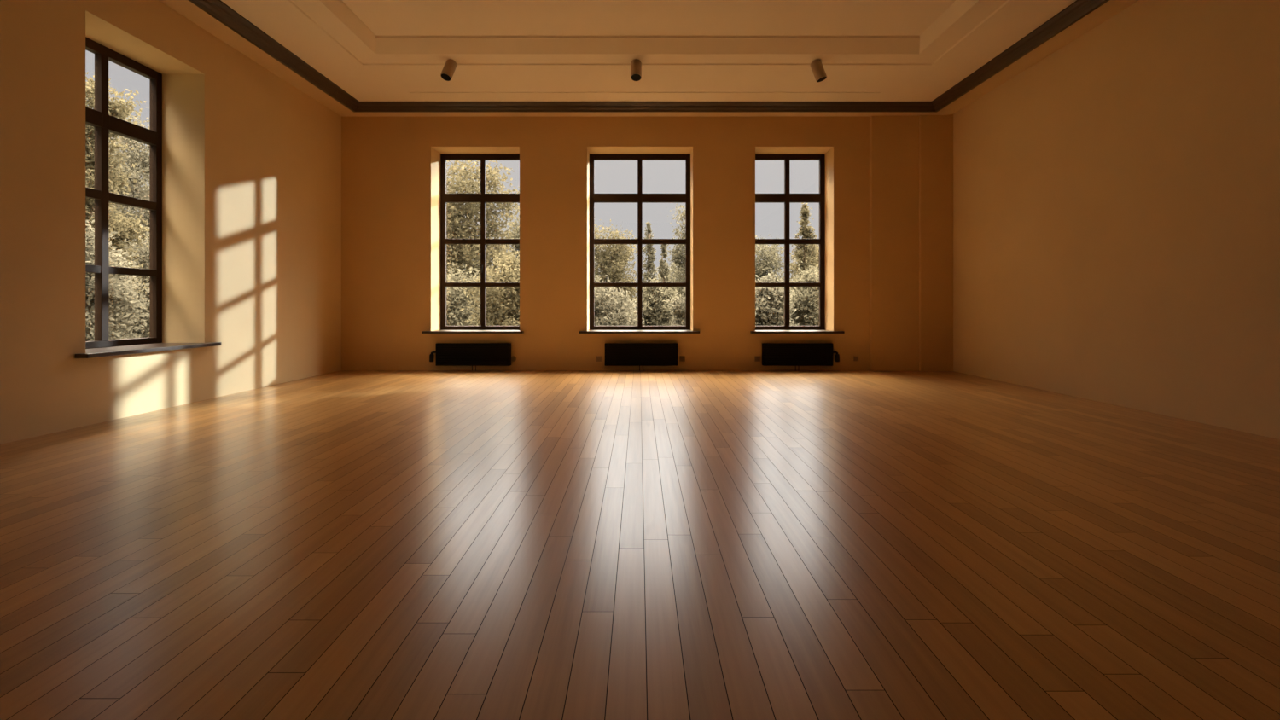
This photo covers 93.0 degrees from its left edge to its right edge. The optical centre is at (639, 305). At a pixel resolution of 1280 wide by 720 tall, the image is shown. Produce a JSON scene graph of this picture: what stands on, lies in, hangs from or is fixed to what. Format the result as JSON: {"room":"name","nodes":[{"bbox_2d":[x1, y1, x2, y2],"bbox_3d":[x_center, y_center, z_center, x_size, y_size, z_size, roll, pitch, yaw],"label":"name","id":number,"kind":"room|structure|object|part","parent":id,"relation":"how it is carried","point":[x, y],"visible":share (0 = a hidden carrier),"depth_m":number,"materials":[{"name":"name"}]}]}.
{"room":"empty room","nodes":[
{"label":"empty room","id":0,"kind":"room"},
{"bbox_2d":[0,0,341,444],"bbox_3d":[-4.836,-1.255,3.353,0.550,4.497,11.906,0,0,0],"label":"wall","id":1,"kind":"structure","parent":0,"point":[252,161],"depth_m":6.38,"materials":[{"name":"paint"}]},
{"bbox_2d":[75,36,221,358],"bbox_3d":[-4.766,-1.002,5.692,0.629,2.858,1.572,0,0,0],"label":"window","id":2,"kind":"structure","parent":1,"relation":"in","point":[99,118],"depth_m":5.78,"materials":[{"name":"brown metal"}]},
{"bbox_3d":[-5.043,-1.020,5.692,0.075,2.823,1.372,0,0,0],"label":"frame","id":3,"kind":"part","parent":2,"relation":"part of","materials":[{"name":"brown metal"}]},
{"bbox_3d":[-4.739,0.410,5.692,0.574,0.035,1.572,0,0,0],"label":"sill","id":4,"kind":"part","parent":2,"relation":"part of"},
{"bbox_2d":[341,116,869,370],"bbox_3d":[-0.034,-1.255,9.581,10.156,4.497,0.550,0,0,0],"label":"wall","id":5,"kind":"structure","parent":0,"point":[391,165],"depth_m":9.31,"materials":[{"name":"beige paint"}]},
{"bbox_2d":[421,154,523,333],"bbox_3d":[-2.532,-1.002,9.511,1.524,2.858,0.629,0,0,0],"label":"window","id":6,"kind":"structure","parent":5,"relation":"in","point":[483,198],"depth_m":9.75,"materials":[{"name":"brown metal"}]},
{"bbox_3d":[-2.532,0.410,9.483,1.524,0.035,0.574,0,0,0],"label":"sill","id":7,"kind":"part","parent":6,"relation":"part of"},
{"bbox_2d":[511,355,516,361],"bbox_3d":[-1.921,0.817,9.297,0.084,0.084,0.018,0,0,0],"label":"wall socket","id":8,"kind":"object","parent":5,"relation":"attached to","point":[513,358],"visible":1,"depth_m":9.29,"materials":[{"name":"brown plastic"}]},
{"bbox_2d":[596,355,601,361],"bbox_3d":[-0.614,0.817,9.298,0.084,0.084,0.015,0,0,0],"label":"wall socket","id":9,"kind":"object","parent":5,"relation":"attached to","point":[598,357],"visible":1,"depth_m":9.29,"materials":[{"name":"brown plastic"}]},
{"bbox_2d":[578,154,699,333],"bbox_3d":[0.006,-1.002,9.511,1.836,2.858,0.629,0,0,0],"label":"window","id":10,"kind":"structure","parent":5,"relation":"in","point":[639,198],"depth_m":9.75,"materials":[{"name":"brown metal"}]},
{"bbox_3d":[0.006,0.410,9.483,1.836,0.035,0.574,0,0,0],"label":"sill","id":11,"kind":"part","parent":10,"relation":"part of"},
{"bbox_2d":[679,355,685,361],"bbox_3d":[0.660,0.817,9.298,0.084,0.084,0.015,0,0,0],"label":"wall socket","id":12,"kind":"object","parent":5,"relation":"attached to","point":[682,358],"visible":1,"depth_m":9.29,"materials":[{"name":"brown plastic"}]},
{"bbox_2d":[754,355,760,361],"bbox_3d":[1.810,0.817,9.298,0.084,0.084,0.015,0,0,0],"label":"wall socket","id":13,"kind":"object","parent":5,"relation":"attached to","point":[757,358],"visible":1,"depth_m":9.29,"materials":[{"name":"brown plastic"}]},
{"bbox_2d":[750,154,844,333],"bbox_3d":[2.406,-1.002,9.511,1.407,2.858,0.629,0,0,0],"label":"window","id":14,"kind":"structure","parent":5,"relation":"in","point":[787,198],"depth_m":9.75,"materials":[{"name":"brown metal"}]},
{"bbox_3d":[2.406,0.410,9.483,1.407,0.035,0.574,0,0,0],"label":"sill","id":15,"kind":"part","parent":14,"relation":"part of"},
{"bbox_2d":[853,356,858,360],"bbox_3d":[3.320,0.817,9.298,0.073,0.073,0.015,0,0,0],"label":"wall socket","id":16,"kind":"object","parent":5,"relation":"attached to","point":[855,358],"visible":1,"depth_m":9.29,"materials":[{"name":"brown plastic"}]},
{"bbox_2d":[869,114,953,371],"bbox_3d":[4.142,-0.948,9.246,1.226,3.882,0.140,0,0,0],"label":"wall boxing","id":17,"kind":"structure","parent":5,"relation":"attached to","point":[911,157],"depth_m":9.22,"materials":[{"name":"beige paint"}]},
{"bbox_2d":[0,370,1279,719],"bbox_3d":[-0.034,1.093,3.478,10.156,0.200,12.756,0,0,0],"label":"floor","id":18,"kind":"structure","parent":0,"point":[341,544],"depth_m":2.38,"materials":[{"name":"brown wood"}]},
{"bbox_2d":[429,343,511,370],"bbox_3d":[-2.570,0.784,9.243,1.240,0.418,0.124,0,0,0],"label":"radiator","id":19,"kind":"object","parent":18,"relation":"on","point":[446,354],"visible":1,"depth_m":9.19,"materials":[{"name":"black metal"}]},
{"bbox_2d":[605,343,677,370],"bbox_3d":[0.032,0.784,9.243,1.110,0.418,0.124,0,0,0],"label":"radiator","id":20,"kind":"object","parent":18,"relation":"on","point":[616,354],"visible":1,"depth_m":9.18,"materials":[{"name":"black metal"}]},
{"bbox_2d":[762,343,839,370],"bbox_3d":[2.461,0.784,9.243,1.175,0.418,0.124,0,0,0],"label":"radiator","id":21,"kind":"object","parent":18,"relation":"on","point":[773,354],"visible":1,"depth_m":9.19,"materials":[{"name":"black metal"}]},
{"bbox_2d":[221,0,1076,101],"bbox_3d":[0.091,-3.022,3.353,9.346,0.136,11.946,0,0,0],"label":"ceiling","id":22,"kind":"structure","parent":0,"point":[323,34],"depth_m":7.04,"materials":[{"name":"beige paint"}]},
{"bbox_2d":[440,58,456,81],"bbox_3d":[-2.296,-2.839,7.327,0.132,0.260,0.210,0,0,28],"label":"ceiling spotlight","id":23,"kind":"object","parent":22,"relation":"attached to","point":[450,66],"visible":1,"depth_m":7.28,"materials":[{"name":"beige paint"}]},
{"bbox_2d":[630,58,641,81],"bbox_3d":[-0.036,-2.838,7.326,0.132,0.260,0.204,0,0,0],"label":"ceiling spotlight","id":24,"kind":"object","parent":22,"relation":"attached to","point":[636,65],"visible":1,"depth_m":7.28,"materials":[{"name":"beige paint"}]},
{"bbox_2d":[409,92,880,93],"bbox_3d":[0.085,-2.952,8.422,6.522,0.011,0.020,0,0,0],"label":"fillet","id":25,"kind":"object","parent":22,"relation":"attached to","point":[410,92],"visible":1,"depth_m":8.41,"materials":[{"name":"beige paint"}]},
{"bbox_2d":[337,0,960,39],"bbox_3d":[0.098,-3.076,2.987,6.308,0.027,8.017,0,0,0],"label":"bead","id":26,"kind":"object","parent":22,"relation":"attached to","point":[340,2],"visible":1,"depth_m":6.97,"materials":[{"name":"beige paint"}]},
{"bbox_2d":[810,59,826,82],"bbox_3d":[2.171,-2.837,7.347,0.195,0.258,0.132,0,0,16],"label":"ceiling spotlight","id":27,"kind":"object","parent":22,"relation":"attached to","point":[817,66],"visible":1,"depth_m":7.30,"materials":[{"name":"beige paint"}]},
{"bbox_2d":[953,0,1279,439],"bbox_3d":[4.894,-1.255,3.353,0.300,4.497,11.906,0,0,0],"label":"wall","id":28,"kind":"structure","parent":0,"point":[1116,198],"depth_m":5.84,"materials":[{"name":"paint"}]},
{"bbox_2d":[158,0,1139,116],"bbox_3d":[0.091,-2.903,3.353,9.326,0.122,11.926,0,0,0],"label":"crown molding","id":29,"kind":"structure","parent":28,"relation":"attached to","point":[218,9],"depth_m":8.34,"materials":[{"name":"brown wood"}]},
{"label":"outside","id":30,"kind":"structure","parent":0,"visible":0},
{"bbox_3d":[0.000,1.993,220.000,600.000,0.200,560.000,0,0,0],"label":"ground","id":31,"kind":"structure","parent":30,"visible":0},
{"bbox_2d":[85,71,149,325],"bbox_3d":[-14.957,-2.391,16.434,2.684,8.582,2.951,0,0,-7],"label":"tree","id":32,"kind":"object","parent":31,"relation":"on","point":[122,225],"visible":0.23,"depth_m":16.54,"materials":[{"name":"green plant"}]},
{"bbox_2d":[85,215,149,341],"bbox_3d":[-12.991,0.150,14.067,2.772,4.484,2.958,0,0,-24],"label":"shrub","id":33,"kind":"object","parent":31,"relation":"on","point":[121,299],"visible":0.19,"depth_m":14.22,"materials":[{"name":"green plant"}]},
{"bbox_2d":[85,117,149,313],"bbox_3d":[-17.564,-2.599,21.448,3.954,8.997,3.668,0,0,17],"label":"tree","id":34,"kind":"object","parent":31,"relation":"on","point":[141,160],"visible":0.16,"depth_m":21.05,"materials":[{"name":"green plant"}]},
{"bbox_2d":[86,98,149,320],"bbox_3d":[-24.624,-3.950,27.881,6.472,11.705,5.932,0,0,-29],"label":"tree","id":35,"kind":"object","parent":31,"relation":"on","point":[129,118],"visible":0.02,"depth_m":28.12,"materials":[{"name":"green plant"}]},
{"bbox_2d":[108,211,149,337],"bbox_3d":[-15.375,-0.213,19.325,3.179,5.365,3.149,0,0,0],"label":"shrub","id":36,"kind":"object","parent":31,"relation":"on","point":[145,252],"visible":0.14,"depth_m":18.82,"materials":[{"name":"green plant"}]},
{"bbox_2d":[446,261,488,325],"bbox_3d":[-5.860,0.478,19.546,3.393,4.042,3.426,0,0,-31],"label":"shrub","id":37,"kind":"object","parent":31,"relation":"on","point":[456,299],"visible":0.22,"depth_m":18.76,"materials":[{"name":"green plant"}]},
{"bbox_2d":[446,160,519,323],"bbox_3d":[-6.830,-2.093,24.107,5.273,7.984,4.923,0,0,-26],"label":"tree","id":38,"kind":"object","parent":31,"relation":"on","point":[458,254],"visible":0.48,"depth_m":23.25,"materials":[{"name":"green plant"}]},
{"bbox_2d":[459,244,519,325],"bbox_3d":[-3.657,0.369,16.810,2.602,4.121,2.713,0,0,-20],"label":"shrub","id":39,"kind":"object","parent":31,"relation":"on","point":[503,303],"visible":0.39,"depth_m":16.29,"materials":[{"name":"green plant"}]},
{"bbox_2d":[501,203,519,271],"bbox_3d":[-4.947,-1.581,28.043,3.216,6.958,3.294,0,0,-35],"label":"tree","id":40,"kind":"object","parent":31,"relation":"on","point":[516,236],"visible":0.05,"depth_m":27.40,"materials":[{"name":"green plant"}]},
{"bbox_2d":[594,219,637,316],"bbox_3d":[-1.521,-1.283,30.953,4.483,6.408,4.829,0,0,-9],"label":"tree","id":41,"kind":"object","parent":31,"relation":"on","point":[608,260],"visible":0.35,"depth_m":30.37,"materials":[{"name":"green plant"}]},
{"bbox_2d":[594,274,644,325],"bbox_3d":[-0.953,0.762,16.730,2.498,3.281,2.363,0,0,-41],"label":"shrub","id":42,"kind":"object","parent":31,"relation":"on","point":[606,314],"visible":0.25,"depth_m":16.36,"materials":[{"name":"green plant"}]},
{"bbox_2d":[632,221,660,314],"bbox_3d":[0.365,-1.052,29.054,1.513,5.901,1.614,0,0,0],"label":"tree","id":43,"kind":"object","parent":31,"relation":"on","point":[649,264],"visible":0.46,"depth_m":28.92,"materials":[{"name":"green plant"}]},
{"bbox_2d":[628,273,681,325],"bbox_3d":[0.505,0.638,19.191,1.952,3.305,1.943,0,0,13],"label":"shrub","id":44,"kind":"object","parent":31,"relation":"on","point":[653,315],"visible":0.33,"depth_m":18.81,"materials":[{"name":"green plant"}]},
{"bbox_2d":[656,244,674,325],"bbox_3d":[1.026,-0.393,24.969,1.016,4.581,1.184,0,0,0],"label":"tree","id":45,"kind":"object","parent":31,"relation":"on","point":[662,268],"visible":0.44,"depth_m":24.92,"materials":[{"name":"green plant"}]},
{"bbox_2d":[656,261,684,324],"bbox_3d":[1.801,-0.310,33.931,3.029,4.681,3.228,0,0,8],"label":"tree","id":46,"kind":"object","parent":31,"relation":"on","point":[673,270],"visible":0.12,"depth_m":33.55,"materials":[{"name":"green plant"}]},
{"bbox_2d":[665,203,685,304],"bbox_3d":[2.523,-1.499,27.991,2.701,6.795,2.703,0,0,-43],"label":"tree","id":47,"kind":"object","parent":31,"relation":"on","point":[677,255],"visible":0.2,"depth_m":27.90,"materials":[{"name":"green plant"}]},
{"bbox_2d":[664,286,686,330],"bbox_3d":[1.565,0.612,16.371,1.644,3.154,1.668,0,0,18],"label":"shrub","id":48,"kind":"object","parent":31,"relation":"on","point":[678,310],"visible":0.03,"depth_m":16.26,"materials":[{"name":"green plant"}]},
{"bbox_2d":[755,234,791,294],"bbox_3d":[6.679,-1.039,33.996,3.995,5.874,4.251,0,0,5],"label":"tree","id":49,"kind":"object","parent":31,"relation":"on","point":[772,262],"visible":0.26,"depth_m":33.16,"materials":[{"name":"green plant"}]},
{"bbox_2d":[755,272,799,325],"bbox_3d":[3.311,0.688,16.769,2.166,3.262,2.366,0,0,-6],"label":"shrub","id":50,"kind":"object","parent":31,"relation":"on","point":[770,306],"visible":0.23,"depth_m":16.31,"materials":[{"name":"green plant"}]},
{"bbox_2d":[779,261,819,325],"bbox_3d":[5.533,0.488,19.319,2.621,3.813,2.829,0,0,24],"label":"shrub","id":51,"kind":"object","parent":31,"relation":"on","point":[805,299],"visible":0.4,"depth_m":18.74,"materials":[{"name":"green plant"}]},
{"bbox_2d":[782,237,819,280],"bbox_3d":[8.974,-0.791,30.985,3.837,5.609,3.359,0,0,-11],"label":"tree","id":52,"kind":"object","parent":31,"relation":"on","point":[794,273],"visible":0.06,"depth_m":30.69,"materials":[{"name":"green plant"}]},
{"bbox_2d":[790,203,819,289],"bbox_3d":[6.903,-1.228,25.372,2.033,6.253,2.058,0,0,0],"label":"tree","id":53,"kind":"object","parent":31,"relation":"on","point":[807,233],"visible":0.46,"depth_m":25.38,"materials":[{"name":"green plant"}]}
]}

